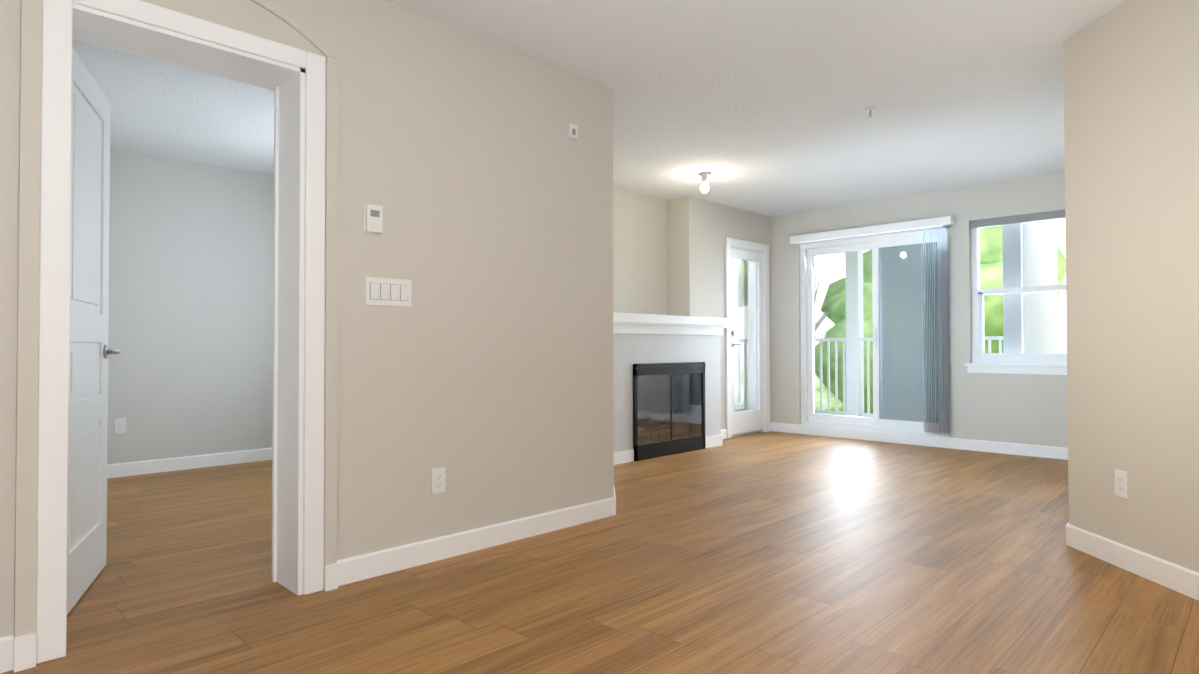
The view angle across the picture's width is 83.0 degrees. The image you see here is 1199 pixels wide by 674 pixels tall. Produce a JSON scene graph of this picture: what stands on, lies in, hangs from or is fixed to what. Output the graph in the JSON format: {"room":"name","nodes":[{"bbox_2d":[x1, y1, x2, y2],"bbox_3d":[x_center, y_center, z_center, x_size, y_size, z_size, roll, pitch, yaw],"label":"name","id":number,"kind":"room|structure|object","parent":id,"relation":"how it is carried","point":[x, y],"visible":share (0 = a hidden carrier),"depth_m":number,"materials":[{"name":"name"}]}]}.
{"room":"living room","nodes":[
{"label":"living room","id":0,"kind":"room"},
{"bbox_2d":[72,0,1125,216],"bbox_3d":[0.688,-1.493,2.165,10.520,0.080,10.190,-1,-1,45],"label":"ceiling","id":1,"kind":"structure","parent":0,"point":[757,106],"depth_m":3.95,"materials":[{"name":"white paint"}]},
{"bbox_2d":[698,172,710,192],"bbox_3d":[0.898,-1.317,5.789,0.110,0.169,0.110,-1,-1,45],"label":"ceiling light","id":2,"kind":"object","parent":1,"relation":"attached to","point":[704,187],"visible":1,"depth_m":5.77,"materials":[{"name":"white plastic"}]},
{"bbox_2d":[864,107,875,117],"bbox_3d":[1.692,-1.401,4.234,0.070,0.048,0.070,-1,-1,45],"label":"sprinkler","id":3,"kind":"object","parent":1,"relation":"attached to","point":[870,109],"visible":1,"depth_m":4.23,"materials":[{"name":"white metal"}]},
{"bbox_2d":[0,431,1198,673],"bbox_3d":[0.611,1.011,2.047,10.520,0.050,9.960,-1,-1,45],"label":"floor","id":4,"kind":"structure","parent":0,"point":[774,553],"depth_m":2.69,"materials":[{"name":"brown wood"}]},
{"bbox_2d":[613,312,732,464],"bbox_3d":[0.482,0.428,6.203,0.587,1.235,1.736,-1,-1,45],"label":"fireplace","id":5,"kind":"object","parent":4,"relation":"on","point":[667,383],"visible":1,"depth_m":5.97,"materials":[{"name":"grey paint"}]},
{"bbox_2d":[0,0,1198,637],"bbox_3d":[0.690,-0.236,1.970,10.670,2.440,10.340,-1,-1,45],"label":"wall","id":6,"kind":"structure","parent":0,"point":[524,246],"depth_m":3.23,"materials":[{"name":"beige paint"}]},
{"bbox_2d":[67,48,119,614],"bbox_3d":[-2.006,-0.023,2.647,0.698,2.018,0.318,-1,-1,45],"label":"bedroom door","id":7,"kind":"structure","parent":6,"relation":"in","point":[90,351],"depth_m":2.66,"materials":[{"name":"white wood"}]},
{"bbox_2d":[114,418,125,433],"bbox_3d":[-3.558,0.660,5.030,0.010,0.115,0.070,-1,-1,45],"label":"outlet","id":8,"kind":"object","parent":6,"relation":"attached to","point":[119,425],"visible":1,"depth_m":5.03,"materials":[{"name":"white plastic"}]},
{"bbox_2d":[14,0,338,671],"bbox_3d":[-1.397,-0.157,2.374,0.036,2.300,0.977,-1,-1,45],"label":"trim","id":9,"kind":"structure","parent":6,"relation":"attached to","point":[271,20],"depth_m":2.05,"materials":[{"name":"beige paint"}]},
{"bbox_2d":[36,0,325,663],"bbox_3d":[-1.517,-0.062,2.470,0.306,2.115,0.910,-1,-1,45],"label":"door frame","id":10,"kind":"structure","parent":6,"relation":"attached to","point":[293,78],"depth_m":2.56,"materials":[{"name":"white wood"}]},
{"bbox_2d":[364,204,382,234],"bbox_3d":[-0.947,-0.496,2.841,0.026,0.122,0.078,-1,-1,45],"label":"thermostat","id":11,"kind":"object","parent":6,"relation":"attached to","point":[372,219],"visible":1,"depth_m":2.83,"materials":[{"name":"white plastic"}]},
{"bbox_2d":[365,277,410,306],"bbox_3d":[-0.903,-0.192,2.890,0.011,0.118,0.207,-1,-1,45],"label":"light switch","id":12,"kind":"object","parent":6,"relation":"attached to","point":[386,292],"visible":1,"depth_m":2.88,"materials":[{"name":"white plastic"}]},
{"bbox_2d":[432,467,445,494],"bbox_3d":[-0.725,0.647,3.057,0.010,0.115,0.070,-1,-1,45],"label":"outlet","id":13,"kind":"object","parent":6,"relation":"attached to","point":[438,480],"visible":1,"depth_m":3.05,"materials":[{"name":"white plastic"}]},
{"bbox_2d":[567,123,577,139],"bbox_3d":[-0.144,-1.112,3.663,0.019,0.082,0.066,-1,-1,45],"label":"sensor","id":14,"kind":"object","parent":6,"relation":"attached to","point":[572,131],"visible":1,"depth_m":3.65,"materials":[{"name":"white plastic"}]},
{"bbox_2d":[0,422,1198,672],"bbox_3d":[0.674,0.934,1.970,10.320,0.100,9.940,-1,-1,45],"label":"baseboard","id":15,"kind":"structure","parent":6,"relation":"attached to","point":[1122,556],"depth_m":3.28,"materials":[{"name":"white wood"}]},
{"bbox_2d":[725,237,769,438],"bbox_3d":[1.548,0.009,7.436,0.218,2.105,0.840,-1,-1,45],"label":"door frame","id":16,"kind":"structure","parent":6,"relation":"attached to","point":[730,243],"depth_m":7.43,"materials":[{"name":"white wood"}]},
{"bbox_2d":[731,248,763,434],"bbox_3d":[1.611,0.042,7.374,0.094,1.977,0.644,-1,-1,45],"label":"balcony door","id":17,"kind":"structure","parent":6,"relation":"in","point":[747,329],"depth_m":7.41,"materials":[{"name":"white"}]},
{"bbox_2d":[798,227,949,437],"bbox_3d":[2.798,-0.037,6.984,1.540,2.000,0.151,-1,-1,45],"label":"sliding glass door","id":18,"kind":"structure","parent":6,"relation":"in","point":[898,339],"depth_m":6.80,"materials":[{"name":"clear glass"}]},
{"bbox_2d":[790,216,953,433],"bbox_3d":[2.712,-0.105,6.899,1.660,2.035,0.090,-1,-1,45],"label":"vertical blinds","id":19,"kind":"object","parent":18,"relation":"attached to","point":[930,223],"visible":1,"depth_m":6.46,"materials":[{"name":"white"}]},
{"bbox_2d":[814,219,1057,416],"bbox_3d":[2.227,-0.196,7.688,4.450,2.760,2.980,-1,-1,45],"label":"balcony","id":20,"kind":"object","parent":6,"relation":"attached to","point":[1014,258],"depth_m":6.87,"materials":[{"name":"white metal"}]},
{"bbox_2d":[965,210,1066,374],"bbox_3d":[3.780,-0.380,5.985,0.982,1.405,0.170,-1,-1,45],"label":"window","id":21,"kind":"structure","parent":6,"relation":"in","point":[1028,363],"depth_m":6.09,"materials":[{"name":"white plastic"}]},
{"bbox_2d":[1115,469,1127,498],"bbox_3d":[2.258,0.636,2.934,0.010,0.115,0.070,0,-1,0],"label":"outlet","id":22,"kind":"object","parent":6,"relation":"attached to","point":[1121,483],"visible":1,"depth_m":2.92,"materials":[{"name":"white plastic"}]},
{"label":"outside","id":23,"kind":"structure","parent":0,"visible":0},
{"bbox_2d":[815,218,1066,410],"bbox_3d":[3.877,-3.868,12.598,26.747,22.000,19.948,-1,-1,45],"label":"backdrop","id":24,"kind":"structure","parent":23,"point":[831,260],"depth_m":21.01,"materials":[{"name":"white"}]},
{"bbox_3d":[7.183,4.282,16.331,30.000,0.200,15.850,-1,-1,45],"label":"ground","id":25,"kind":"structure","parent":23,"visible":0},
{"bbox_2d":[814,226,1065,417],"bbox_3d":[4.607,-1.698,13.526,8.229,11.907,8.846,-1,-1,45],"label":"trees","id":26,"kind":"object","parent":25,"relation":"on","point":[829,307],"depth_m":11.51,"materials":[{"name":"green plant"}]}
]}

